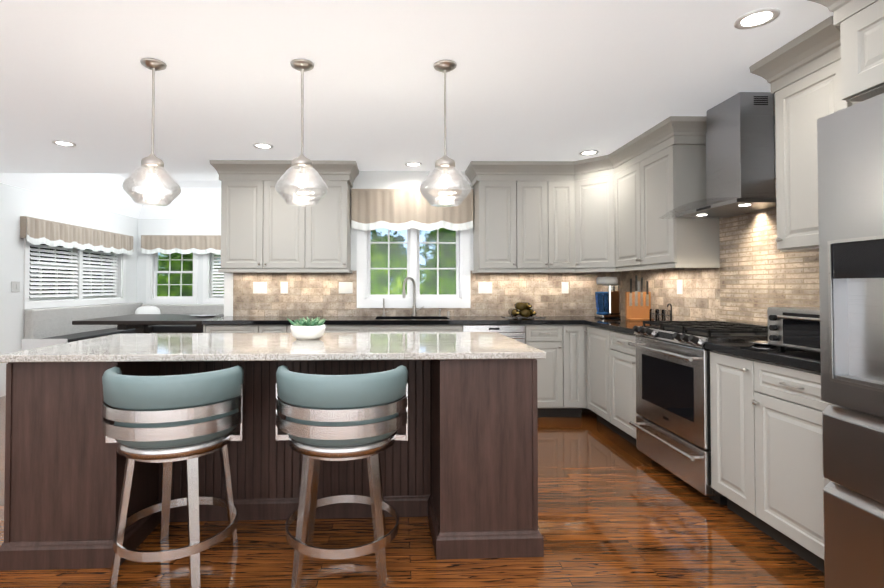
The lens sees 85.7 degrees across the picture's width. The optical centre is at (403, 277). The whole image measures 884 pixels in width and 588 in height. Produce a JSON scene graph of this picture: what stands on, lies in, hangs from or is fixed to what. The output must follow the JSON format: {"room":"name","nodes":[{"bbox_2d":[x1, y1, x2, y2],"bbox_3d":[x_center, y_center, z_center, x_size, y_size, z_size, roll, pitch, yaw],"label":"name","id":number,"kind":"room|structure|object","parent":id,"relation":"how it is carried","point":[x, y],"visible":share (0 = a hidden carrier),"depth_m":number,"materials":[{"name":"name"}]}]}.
{"room":"kitchen","nodes":[
{"label":"kitchen","id":0,"kind":"room"},
{"bbox_2d":[0,183,137,396],"bbox_3d":[-4.511,-0.179,3.166,0.150,2.920,9.980,0,-1,-1],"label":"wall","id":1,"kind":"structure","parent":0,"point":[16,203],"depth_m":5.54,"materials":[{"name":"white paint"}]},
{"bbox_2d":[11,281,19,291],"bbox_3d":[-4.460,0.100,5.453,0.009,0.120,0.120,0,-1,-1],"label":"electrical outlet plate","id":2,"kind":"object","parent":1,"relation":"attached to","point":[15,286],"depth_m":5.45,"materials":[{"name":"grey plastic"}]},
{"bbox_2d":[23,221,125,308],"bbox_3d":[-4.546,-0.140,6.606,0.168,1.040,2.060,0,-1,-1],"label":"nook window","id":3,"kind":"structure","parent":1,"relation":"in","point":[59,276],"depth_m":6.44,"materials":[{"name":"white"}]},
{"bbox_2d":[20,216,132,254],"bbox_3d":[-4.435,-0.540,6.639,0.087,0.320,2.238,0,-1,-1],"label":"valance","id":4,"kind":"object","parent":1,"relation":"attached to","point":[49,233],"visible":1,"depth_m":6.33,"materials":[{"name":"beige fabric"}]},
{"bbox_2d":[0,173,220,218],"bbox_3d":[-3.116,-1.365,6.645,3.030,0.670,3.100,0,-1,-1],"label":"ceiling","id":5,"kind":"structure","parent":0,"point":[199,197],"depth_m":7.24,"materials":[{"name":"white paint"}]},
{"bbox_2d":[137,218,220,303],"bbox_3d":[-3.135,-0.095,8.099,2.730,2.920,0.150,0,-1,-1],"label":"wall","id":6,"kind":"structure","parent":0,"point":[153,226],"depth_m":8.02,"materials":[{"name":"white paint"}]},
{"bbox_2d":[141,235,220,253],"bbox_3d":[-3.093,-0.557,7.986,2.618,0.320,0.087,0,-1,-1],"label":"valance","id":7,"kind":"object","parent":6,"relation":"attached to","point":[180,244],"visible":0.48,"depth_m":7.95,"materials":[{"name":"beige fabric"}]},
{"bbox_2d":[146,252,223,303],"bbox_3d":[-3.435,-0.100,8.086,1.810,1.070,0.168,0,-1,-1],"label":"nook window","id":8,"kind":"structure","parent":6,"relation":"in","point":[209,271],"depth_m":8.04,"materials":[{"name":"white wood"}]},
{"bbox_2d":[0,396,824,587],"bbox_3d":[-1.061,1.312,3.186,7.050,0.060,9.980,0,-1,-1],"label":"floor","id":9,"kind":"structure","parent":0,"point":[615,510],"depth_m":2.23,"materials":[{"name":"brown wood"}]},
{"bbox_2d":[21,302,152,350],"bbox_3d":[-4.207,0.860,6.503,0.540,0.955,1.920,0,-1,-1],"label":"bench","id":10,"kind":"object","parent":9,"relation":"on","point":[44,327],"depth_m":6.12,"materials":[{"name":"white"}]},
{"bbox_2d":[72,314,223,332],"bbox_3d":[-2.889,0.916,6.079,1.830,0.830,1.300,0,-1,-1],"label":"dining table","id":11,"kind":"object","parent":9,"relation":"on","point":[140,323],"visible":0.33,"depth_m":5.65,"materials":[{"name":"grey wood"}]},
{"bbox_2d":[190,314,217,316],"bbox_3d":[-2.575,0.490,6.141,0.350,0.022,0.350,0,-1,-1],"label":"plate","id":12,"kind":"object","parent":11,"relation":"on","point":[206,315],"visible":1,"depth_m":6.21,"materials":[{"name":"white ceramic"}]},
{"bbox_2d":[101,365,245,587],"bbox_3d":[-0.996,0.825,2.085,0.587,0.879,0.546,0,-1,-1],"label":"bar stool","id":13,"kind":"object","parent":9,"relation":"on","point":[169,420],"visible":1,"depth_m":1.91,"materials":[{"name":"silver metal"}]},
{"bbox_2d":[153,304,223,332],"bbox_3d":[-3.139,0.882,7.745,2.708,0.955,0.520,0,-1,-1],"label":"bench","id":14,"kind":"object","parent":9,"relation":"on","point":[157,308],"depth_m":7.89,"materials":[{"name":"white"}]},
{"bbox_2d":[135,306,160,313],"bbox_3d":[-4.163,0.604,7.726,0.315,0.292,0.282,0,-1,-1],"label":"pillow","id":15,"kind":"object","parent":14,"relation":"on","point":[143,309],"depth_m":7.70,"materials":[{"name":"white fabric"}]},
{"bbox_2d":[203,325,258,332],"bbox_3d":[-1.585,0.869,4.635,0.500,0.876,0.620,0,-1,-1],"label":"base cabinet","id":16,"kind":"object","parent":9,"relation":"on","point":[206,328],"depth_m":4.33,"materials":[{"name":"grey paint"}]},
{"bbox_2d":[202,316,625,324],"bbox_3d":[0.227,0.513,4.649,4.133,0.244,0.649,0,-1,-1],"label":"countertop","id":17,"kind":"structure","parent":16,"relation":"on","point":[227,320],"depth_m":4.35,"materials":[{"name":"black stone"}]},
{"bbox_2d":[382,277,449,315],"bbox_3d":[0.126,0.191,4.869,0.703,0.407,0.178,0,-1,-1],"label":"sink faucet","id":18,"kind":"object","parent":17,"relation":"on","point":[414,309],"visible":0.98,"depth_m":4.91,"materials":[{"name":"silver metal"}]},
{"bbox_2d":[501,302,545,317],"bbox_3d":[1.194,0.318,4.772,0.400,0.148,0.286,0,-1,-1],"label":"fruit bowl","id":19,"kind":"object","parent":17,"relation":"on","point":[524,310],"visible":1,"depth_m":4.69,"materials":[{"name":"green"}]},
{"bbox_2d":[594,277,620,317],"bbox_3d":[1.987,0.188,4.665,0.216,0.405,0.200,0,-1,-1],"label":"machine","id":20,"kind":"object","parent":17,"relation":"on","point":[607,299],"visible":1,"depth_m":4.58,"materials":[{"name":"silver metal"}]},
{"bbox_2d":[0,364,543,570],"bbox_3d":[-0.583,0.822,2.558,2.421,0.898,0.982,0,-1,-1],"label":"kitchen island","id":21,"kind":"object","parent":9,"relation":"on","point":[459,468],"depth_m":2.17,"materials":[{"name":"brown wood"}]},
{"bbox_2d":[0,332,545,363],"bbox_3d":[-0.578,0.356,2.559,2.428,0.031,1.022,0,-1,-1],"label":"island countertop","id":22,"kind":"structure","parent":21,"relation":"on","point":[365,347],"depth_m":2.26,"materials":[{"name":"beige stone"}]},
{"bbox_2d":[287,317,325,339],"bbox_3d":[-0.548,0.281,2.677,0.216,0.121,0.209,0,-1,-1],"label":"succulent bowl","id":23,"kind":"object","parent":22,"relation":"on","point":[307,329],"visible":1,"depth_m":2.61,"materials":[{"name":"white ceramic"}]},
{"bbox_2d":[259,325,286,332],"bbox_3d":[-1.205,0.869,4.640,0.260,0.876,0.620,0,-1,-1],"label":"base cabinet","id":24,"kind":"object","parent":9,"relation":"on","point":[262,328],"depth_m":4.34,"materials":[{"name":"grey paint"}]},
{"bbox_2d":[287,325,291,332],"bbox_3d":[-0.930,0.869,4.644,0.290,0.876,0.620,0,-1,-1],"label":"base cabinet","id":25,"kind":"object","parent":9,"relation":"on","point":[288,326],"depth_m":4.34,"materials":[{"name":"grey paint"}]},
{"bbox_2d":[276,365,408,587],"bbox_3d":[-0.272,0.825,2.105,0.587,0.879,0.546,0,-1,-1],"label":"bar stool","id":26,"kind":"object","parent":9,"relation":"on","point":[342,417],"visible":1,"depth_m":1.92,"materials":[{"name":"silver metal"}]},
{"bbox_2d":[324,325,370,332],"bbox_3d":[-0.580,0.869,4.648,0.410,0.876,0.620,0,-1,-1],"label":"base cabinet","id":27,"kind":"object","parent":9,"relation":"on","point":[329,328],"depth_m":4.35,"materials":[{"name":"grey paint"}]},
{"bbox_2d":[455,324,526,343],"bbox_3d":[0.825,0.869,4.664,0.580,0.876,0.624,0,-1,-1],"label":"dishwasher","id":28,"kind":"object","parent":9,"relation":"on","point":[518,332],"depth_m":4.36,"materials":[{"name":"white metal"}]},
{"bbox_2d":[527,324,566,416],"bbox_3d":[1.287,0.869,4.670,0.345,0.876,0.624,0,-1,-1],"label":"base cabinet","id":29,"kind":"object","parent":9,"relation":"on","point":[562,379],"depth_m":4.37,"materials":[{"name":"grey paint"}]},
{"bbox_2d":[567,324,586,416],"bbox_3d":[1.573,0.869,4.674,0.227,0.876,0.624,0,-1,-1],"label":"base cabinet","id":30,"kind":"object","parent":9,"relation":"on","point":[576,335],"depth_m":4.37,"materials":[{"name":"grey paint"}]},
{"bbox_2d":[585,325,608,427],"bbox_3d":[1.990,0.860,4.136,0.620,0.876,0.508,0,-1,-1],"label":"base cabinet","id":31,"kind":"object","parent":9,"relation":"on","point":[597,337],"depth_m":4.12,"materials":[{"name":"grey paint"}]},
{"bbox_2d":[609,330,640,445],"bbox_3d":[1.996,0.852,3.655,0.620,0.876,0.455,0,-1,-1],"label":"base cabinet","id":32,"kind":"object","parent":9,"relation":"on","point":[622,356],"depth_m":3.68,"materials":[{"name":"grey paint"}]},
{"bbox_2d":[582,320,657,334],"bbox_3d":[1.977,0.398,3.888,0.653,0.039,0.907,0,-1,-1],"label":"countertop","id":33,"kind":"structure","parent":32,"relation":"on","point":[625,326],"depth_m":3.96,"materials":[{"name":"black stone"}]},
{"bbox_2d":[625,275,653,320],"bbox_3d":[2.130,0.179,4.296,0.220,0.410,0.080,0,-1,-1],"label":"knife block","id":34,"kind":"object","parent":33,"relation":"on","point":[637,306],"visible":0.96,"depth_m":4.30,"materials":[{"name":"brown wood"}]},
{"bbox_2d":[649,303,671,320],"bbox_3d":[2.173,0.295,4.025,0.080,0.170,0.330,0,-1,-1],"label":"caddy","id":35,"kind":"object","parent":33,"relation":"on","point":[656,313],"visible":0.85,"depth_m":4.03,"materials":[{"name":"black metal"}]},
{"bbox_2d":[628,321,767,504],"bbox_3d":[1.951,0.790,3.033,0.699,0.978,0.776,0,-1,-1],"label":"range","id":36,"kind":"object","parent":9,"relation":"on","point":[672,424],"visible":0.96,"depth_m":2.90,"materials":[{"name":"silver metal"}]},
{"bbox_2d":[710,351,748,521],"bbox_3d":[2.011,0.832,2.476,0.620,0.876,0.325,0,-1,-1],"label":"base cabinet","id":37,"kind":"object","parent":9,"relation":"on","point":[729,374],"depth_m":2.48,"materials":[{"name":"grey paint"}]},
{"bbox_2d":[749,358,834,572],"bbox_3d":[2.016,0.825,2.079,0.620,0.876,0.470,0,-1,-1],"label":"base cabinet","id":38,"kind":"object","parent":9,"relation":"on","point":[769,479],"depth_m":2.12,"materials":[{"name":"grey paint"}]},
{"bbox_2d":[705,342,820,372],"bbox_3d":[2.002,0.371,2.250,0.645,0.039,0.797,0,-1,-1],"label":"countertop","id":39,"kind":"structure","parent":38,"relation":"on","point":[803,359],"depth_m":2.24,"materials":[{"name":"black stone"}]},
{"bbox_2d":[749,340,772,345],"bbox_3d":[1.923,0.347,2.521,0.156,0.014,0.156,0,-1,-1],"label":"dish","id":40,"kind":"object","parent":39,"relation":"on","point":[759,342],"visible":0.6,"depth_m":2.53,"materials":[{"name":"white ceramic"}]},
{"bbox_2d":[767,307,819,352],"bbox_3d":[2.009,0.246,2.168,0.438,0.205,0.470,0,-1,-1],"label":"toaster oven","id":41,"kind":"object","parent":39,"relation":"on","point":[795,327],"visible":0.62,"depth_m":2.23,"materials":[{"name":"silver metal"}]},
{"bbox_2d":[817,93,883,587],"bbox_3d":[1.964,0.316,1.364,0.740,1.870,0.915,0,-1,-1],"label":"refrigerator","id":42,"kind":"object","parent":9,"relation":"on","point":[850,146],"visible":1,"depth_m":1.70,"materials":[{"name":"silver metal"}]},
{"bbox_2d":[0,0,832,173],"bbox_3d":[-1.041,-1.244,1.689,7.050,0.120,6.900,0,-1,-1],"label":"ceiling","id":43,"kind":"structure","parent":0,"point":[548,80],"depth_m":2.75,"materials":[{"name":"white paint"}]},
{"bbox_2d":[52,140,75,146],"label":"recessed light","id":44,"kind":"object","parent":43,"relation":"in","point":[58,142],"depth_m":4.03,"materials":[{"name":"white"}]},
{"bbox_2d":[122,58,180,205],"bbox_3d":[-1.363,-0.783,2.577,0.284,0.770,0.284,0,-1,-1],"label":"pendant light","id":45,"kind":"object","parent":43,"relation":"hanging from","point":[152,162],"visible":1,"depth_m":2.57,"materials":[{"name":"clear glass"}]},
{"bbox_2d":[253,143,272,148],"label":"recessed light","id":46,"kind":"object","parent":43,"relation":"in","point":[258,145],"depth_m":4.09,"materials":[{"name":"white"}]},
{"bbox_2d":[275,59,327,206],"bbox_3d":[-0.555,-0.783,2.588,0.284,0.770,0.284,0,-1,-1],"label":"pendant light","id":47,"kind":"object","parent":43,"relation":"hanging from","point":[302,164],"visible":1,"depth_m":2.58,"materials":[{"name":"clear glass"}]},
{"bbox_2d":[405,162,421,166],"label":"recessed light","id":48,"kind":"object","parent":43,"relation":"in","point":[412,164],"depth_m":4.72,"materials":[{"name":"white"}]},
{"bbox_2d":[419,60,470,206],"bbox_3d":[0.225,-0.783,2.598,0.284,0.770,0.284,0,-1,-1],"label":"pendant light","id":49,"kind":"object","parent":43,"relation":"hanging from","point":[445,167],"visible":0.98,"depth_m":2.59,"materials":[{"name":"clear glass"}]},
{"bbox_2d":[579,150,598,155],"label":"recessed light","id":50,"kind":"object","parent":43,"relation":"in","point":[588,152],"depth_m":4.30,"materials":[{"name":"white"}]},
{"bbox_2d":[734,8,779,28],"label":"recessed light","id":51,"kind":"object","parent":43,"relation":"in","point":[757,18],"depth_m":2.15,"materials":[{"name":"white"}]},
{"bbox_2d":[224,171,620,316],"bbox_3d":[0.205,-0.147,5.062,4.170,2.920,0.150,0,-1,-1],"label":"wall","id":52,"kind":"structure","parent":0,"point":[388,179],"depth_m":4.99,"materials":[{"name":"white paint"}]},
{"bbox_2d":[209,160,358,272],"bbox_3d":[-1.171,-0.591,4.768,1.406,1.078,0.413,0,-1,-1],"label":"upper cabinet","id":53,"kind":"object","parent":52,"relation":"attached to","point":[265,228],"visible":0.98,"depth_m":4.63,"materials":[{"name":"grey paint"}]},
{"bbox_2d":[351,189,472,230],"bbox_3d":[0.086,-0.706,4.950,1.268,0.435,0.087,0,-1,-1],"label":"valance","id":54,"kind":"object","parent":52,"relation":"attached to","point":[393,209],"visible":0.77,"depth_m":4.92,"materials":[{"name":"beige fabric"}]},
{"bbox_2d":[357,228,470,307],"bbox_3d":[0.100,-0.239,5.053,1.190,1.105,0.168,0,-1,-1],"label":"kitchen window","id":55,"kind":"structure","parent":52,"relation":"in","point":[461,298],"depth_m":5.00,"materials":[{"name":"white wood"}]},
{"bbox_2d":[233,271,620,315],"bbox_3d":[0.255,0.160,4.974,4.068,0.473,0.013,0,-1,-1],"label":"tile backsplash","id":56,"kind":"structure","parent":52,"relation":"attached to","point":[309,294],"depth_m":4.97,"materials":[{"name":"tile"}]},
{"bbox_2d":[253,282,266,293],"bbox_3d":[-1.498,0.101,4.943,0.145,0.120,0.008,0,-1,-1],"label":"electrical outlet plate","id":57,"kind":"object","parent":56,"relation":"attached to","point":[258,287],"depth_m":4.94,"materials":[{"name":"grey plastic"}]},
{"bbox_2d":[281,282,287,293],"bbox_3d":[-1.249,0.101,4.946,0.075,0.120,0.008,0,-1,-1],"label":"electrical outlet plate","id":58,"kind":"object","parent":56,"relation":"attached to","point":[284,285],"depth_m":4.94,"materials":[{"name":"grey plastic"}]},
{"bbox_2d":[339,282,352,293],"bbox_3d":[-0.609,0.102,4.955,0.145,0.120,0.008,0,-1,-1],"label":"electrical outlet plate","id":59,"kind":"object","parent":56,"relation":"attached to","point":[344,287],"depth_m":4.95,"materials":[{"name":"white plastic"}]},
{"bbox_2d":[478,282,491,292],"bbox_3d":[0.851,0.102,4.974,0.145,0.120,0.008,0,-1,-1],"label":"electrical outlet plate","id":60,"kind":"object","parent":56,"relation":"attached to","point":[483,287],"depth_m":4.97,"materials":[{"name":"white plastic"}]},
{"bbox_2d":[561,282,568,292],"bbox_3d":[1.691,0.102,4.985,0.075,0.120,0.008,0,-1,-1],"label":"electrical outlet plate","id":61,"kind":"object","parent":56,"relation":"attached to","point":[564,285],"depth_m":4.98,"materials":[{"name":"white plastic"}]},
{"bbox_2d":[473,161,516,271],"bbox_3d":[0.920,-0.605,4.829,0.367,1.048,0.345,0,-1,-1],"label":"upper cabinet","id":62,"kind":"object","parent":52,"relation":"attached to","point":[494,182],"depth_m":4.66,"materials":[{"name":"grey paint"}]},
{"bbox_2d":[517,161,576,271],"bbox_3d":[1.391,-0.605,4.835,0.575,1.048,0.345,0,-1,-1],"label":"upper cabinet","id":63,"kind":"object","parent":52,"relation":"attached to","point":[546,190],"depth_m":4.66,"materials":[{"name":"grey paint"}]},
{"bbox_2d":[773,94,775,177],"bbox_3d":[2.409,0.036,1.712,0.150,2.440,6.900,0,-1,-1],"label":"wall","id":64,"kind":"structure","parent":0,"point":[774,135],"depth_m":2.97,"materials":[{"name":"white paint"}]},
{"bbox_2d":[613,116,719,271],"bbox_3d":[2.130,-0.620,3.936,0.345,1.048,0.938,0,-1,-1],"label":"upper cabinet","id":65,"kind":"object","parent":64,"relation":"attached to","point":[663,170],"depth_m":3.58,"materials":[{"name":"grey paint"}]},
{"bbox_2d":[661,92,775,218],"bbox_3d":[2.078,-0.795,3.062,0.444,0.725,0.800,0,-1,-1],"label":"range hood","id":66,"kind":"object","parent":64,"relation":"attached to","point":[740,176],"visible":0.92,"depth_m":2.96,"materials":[{"name":"silver metal"}]},
{"bbox_2d":[621,178,819,325],"bbox_3d":[2.303,-0.122,3.428,0.012,0.984,3.120,0,-1,-1],"label":"tile backsplash","id":67,"kind":"structure","parent":64,"relation":"attached to","point":[754,276],"depth_m":3.24,"materials":[{"name":"tile"}]},
{"bbox_2d":[677,280,682,293],"bbox_3d":[2.287,0.074,3.940,0.008,0.120,0.075,0,-1,-1],"label":"electrical outlet plate","id":68,"kind":"object","parent":67,"relation":"attached to","point":[679,282],"depth_m":3.93,"materials":[{"name":"grey plastic"}]},
{"bbox_2d":[749,16,852,251],"bbox_3d":[2.117,-0.657,2.369,0.413,1.028,0.498,0,-1,-1],"label":"upper cabinet","id":69,"kind":"object","parent":64,"relation":"attached to","point":[801,74],"visible":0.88,"depth_m":2.36,"materials":[{"name":"grey paint"}]},
{"bbox_2d":[807,0,883,104],"bbox_3d":[1.990,-0.671,1.510,0.688,1.028,1.212,0,-1,-1],"label":"upper cabinet","id":70,"kind":"object","parent":64,"relation":"attached to","point":[860,23],"visible":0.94,"depth_m":1.79,"materials":[{"name":"grey paint"}]},
{"label":"outside","id":71,"kind":"structure","parent":0,"visible":0},
{"bbox_2d":[157,228,455,295],"bbox_3d":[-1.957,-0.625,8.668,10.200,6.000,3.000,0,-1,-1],"label":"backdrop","id":72,"kind":"structure","parent":71,"point":[451,286],"depth_m":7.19,"materials":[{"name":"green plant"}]}
]}

